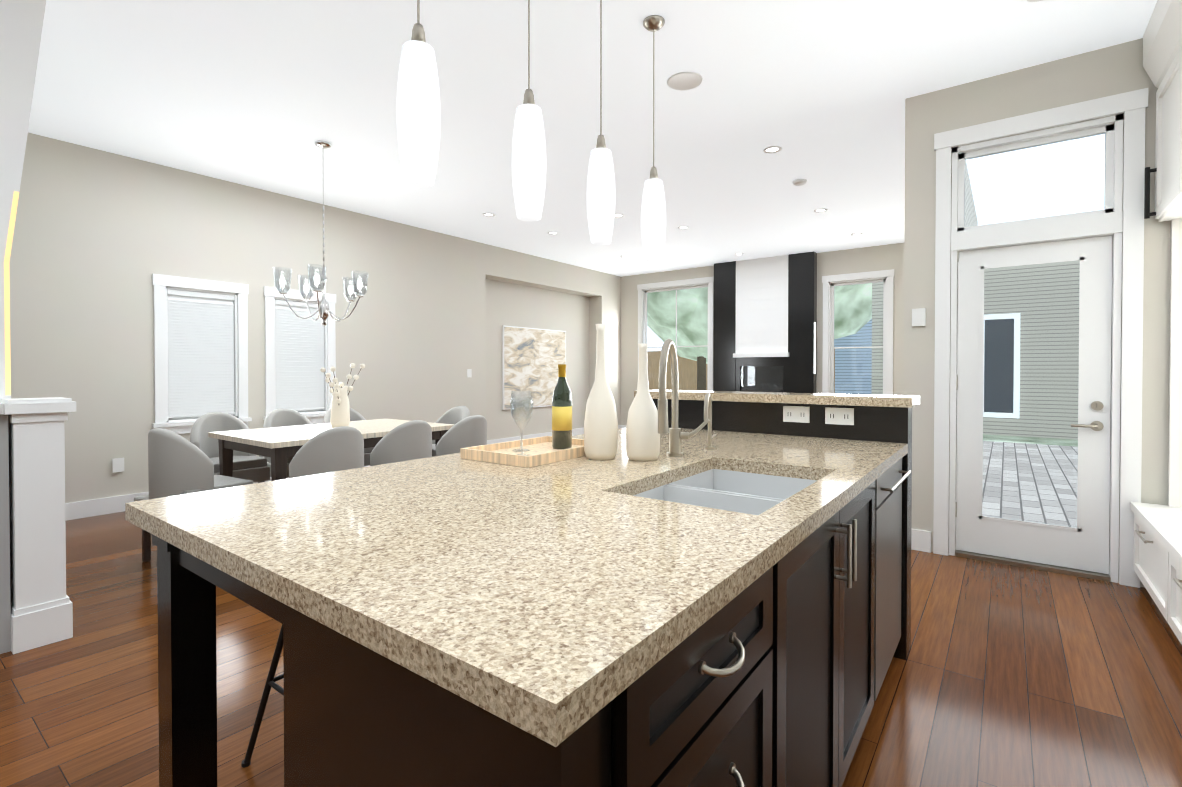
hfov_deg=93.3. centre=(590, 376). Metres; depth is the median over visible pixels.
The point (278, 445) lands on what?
dining table
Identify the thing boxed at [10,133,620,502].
wall
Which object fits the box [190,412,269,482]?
chair
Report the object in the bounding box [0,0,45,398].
wall
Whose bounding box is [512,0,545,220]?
pendant light
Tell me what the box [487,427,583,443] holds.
baseboard
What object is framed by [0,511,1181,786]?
floor
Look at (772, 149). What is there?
recessed light
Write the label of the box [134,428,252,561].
chair
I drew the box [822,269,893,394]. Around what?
living room window
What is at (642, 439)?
bottle vase
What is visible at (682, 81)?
ceiling speaker
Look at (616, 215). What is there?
recessed light
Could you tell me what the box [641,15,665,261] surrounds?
pendant light
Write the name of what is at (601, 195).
pendant light
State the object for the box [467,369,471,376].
switch plate
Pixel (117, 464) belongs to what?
outlet
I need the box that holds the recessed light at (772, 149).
[763,146,781,153]
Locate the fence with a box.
[648,349,834,393]
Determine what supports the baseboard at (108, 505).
attached to the wall at (100, 237)
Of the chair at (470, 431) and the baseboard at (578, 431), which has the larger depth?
the baseboard at (578, 431)
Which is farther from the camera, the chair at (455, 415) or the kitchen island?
the chair at (455, 415)
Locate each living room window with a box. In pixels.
[637,276,713,390]
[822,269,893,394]
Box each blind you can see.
[167,289,234,417]
[275,300,324,410]
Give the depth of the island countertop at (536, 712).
0.68 m
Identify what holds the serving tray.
on the kitchen island
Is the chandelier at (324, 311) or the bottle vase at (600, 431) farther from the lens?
the chandelier at (324, 311)
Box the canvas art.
[502,325,565,409]
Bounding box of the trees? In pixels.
[647,283,871,390]
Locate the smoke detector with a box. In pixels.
[793,179,806,185]
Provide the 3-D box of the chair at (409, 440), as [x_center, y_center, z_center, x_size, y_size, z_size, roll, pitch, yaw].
[-1.431,0.746,4.149,0.500,0.870,0.500,0,1,36]
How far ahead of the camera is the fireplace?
9.24 m
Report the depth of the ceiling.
3.82 m
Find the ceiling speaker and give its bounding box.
[667,72,702,90]
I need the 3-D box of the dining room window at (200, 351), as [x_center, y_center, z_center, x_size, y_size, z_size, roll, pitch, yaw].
[-3.760,-0.203,5.381,0.199,1.460,0.810,0,1,37]
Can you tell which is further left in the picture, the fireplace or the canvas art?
the canvas art
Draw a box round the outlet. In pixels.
[112,458,123,472]
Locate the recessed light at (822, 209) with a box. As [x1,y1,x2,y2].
[814,208,827,211]
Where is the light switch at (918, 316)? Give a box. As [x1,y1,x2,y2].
[912,308,925,326]
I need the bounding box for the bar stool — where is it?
[241,624,283,767]
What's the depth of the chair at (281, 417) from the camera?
5.20 m
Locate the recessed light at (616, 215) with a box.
[614,214,623,217]
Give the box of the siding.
[964,161,977,226]
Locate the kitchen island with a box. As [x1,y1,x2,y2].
[133,395,919,786]
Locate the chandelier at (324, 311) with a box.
[273,140,367,325]
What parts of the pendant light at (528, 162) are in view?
lamp shade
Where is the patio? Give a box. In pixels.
[982,441,1077,527]
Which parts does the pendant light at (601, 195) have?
lamp shade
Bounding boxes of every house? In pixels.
[834,320,871,393]
[871,261,1079,439]
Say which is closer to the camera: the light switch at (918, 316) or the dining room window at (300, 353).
the light switch at (918, 316)
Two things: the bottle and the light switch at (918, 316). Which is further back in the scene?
the light switch at (918, 316)
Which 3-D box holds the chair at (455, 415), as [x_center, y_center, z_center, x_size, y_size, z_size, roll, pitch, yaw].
[-1.439,0.731,5.495,0.500,0.870,0.500,0,1,37]
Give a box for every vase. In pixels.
[320,363,364,427]
[584,324,617,459]
[626,344,659,460]
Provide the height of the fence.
1.920 m
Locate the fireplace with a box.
[713,251,816,392]
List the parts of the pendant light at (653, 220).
lamp shade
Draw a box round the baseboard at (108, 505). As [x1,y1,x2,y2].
[65,443,487,520]
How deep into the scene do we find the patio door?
3.39 m
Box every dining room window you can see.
[152,274,251,433]
[263,286,335,423]
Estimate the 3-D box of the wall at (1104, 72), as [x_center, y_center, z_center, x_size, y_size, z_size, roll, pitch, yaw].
[2.931,-0.360,3.381,1.800,3.100,0.150,0,1,37]
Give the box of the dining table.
[208,419,453,480]
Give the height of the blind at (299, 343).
1.186 m
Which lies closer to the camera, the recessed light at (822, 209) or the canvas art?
the recessed light at (822, 209)
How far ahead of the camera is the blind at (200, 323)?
5.35 m
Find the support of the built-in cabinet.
on the floor
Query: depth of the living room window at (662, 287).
10.39 m
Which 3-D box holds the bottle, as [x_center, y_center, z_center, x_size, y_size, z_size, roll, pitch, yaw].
[-0.110,0.112,2.116,0.077,0.318,0.077,0,1,37]
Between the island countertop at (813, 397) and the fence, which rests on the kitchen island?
the island countertop at (813, 397)
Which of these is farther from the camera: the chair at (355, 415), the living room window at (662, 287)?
the living room window at (662, 287)
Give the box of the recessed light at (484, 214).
[483,213,494,216]
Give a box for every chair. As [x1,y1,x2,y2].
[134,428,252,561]
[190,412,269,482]
[258,409,311,482]
[289,426,363,477]
[324,408,373,465]
[370,420,431,465]
[432,406,469,456]
[436,415,486,455]
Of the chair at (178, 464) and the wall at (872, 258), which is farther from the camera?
the wall at (872, 258)
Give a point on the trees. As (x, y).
(848, 329)
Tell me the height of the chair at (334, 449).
0.870 m
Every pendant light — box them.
[396,0,439,187]
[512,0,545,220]
[587,0,614,244]
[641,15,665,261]
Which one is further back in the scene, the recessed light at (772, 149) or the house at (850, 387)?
the house at (850, 387)
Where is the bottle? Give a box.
[552,364,571,448]
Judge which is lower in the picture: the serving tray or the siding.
the serving tray
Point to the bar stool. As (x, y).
(271, 680)
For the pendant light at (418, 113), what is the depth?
1.72 m
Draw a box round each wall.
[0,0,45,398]
[0,397,75,653]
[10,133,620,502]
[621,243,903,424]
[903,38,1170,587]
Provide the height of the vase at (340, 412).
0.541 m
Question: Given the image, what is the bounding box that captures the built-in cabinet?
[1130,0,1181,644]
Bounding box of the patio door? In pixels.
[933,88,1147,587]
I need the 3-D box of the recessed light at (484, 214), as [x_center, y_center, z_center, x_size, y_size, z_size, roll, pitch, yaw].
[-1.225,-1.945,6.690,0.148,0.006,0.148,0,1,28]
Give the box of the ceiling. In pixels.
[28,0,1156,276]
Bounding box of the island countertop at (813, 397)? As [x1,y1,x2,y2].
[634,391,919,402]
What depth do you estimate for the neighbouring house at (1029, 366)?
11.32 m
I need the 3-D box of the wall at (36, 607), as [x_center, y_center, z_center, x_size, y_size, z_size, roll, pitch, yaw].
[-3.573,0.665,1.129,0.228,1.100,3.750,0,1,37]
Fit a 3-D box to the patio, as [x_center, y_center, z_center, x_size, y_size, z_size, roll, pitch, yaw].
[8.306,1.255,4.260,9.088,0.090,7.648,0,1,37]
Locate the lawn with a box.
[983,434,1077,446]
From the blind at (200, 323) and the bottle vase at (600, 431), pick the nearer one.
the bottle vase at (600, 431)

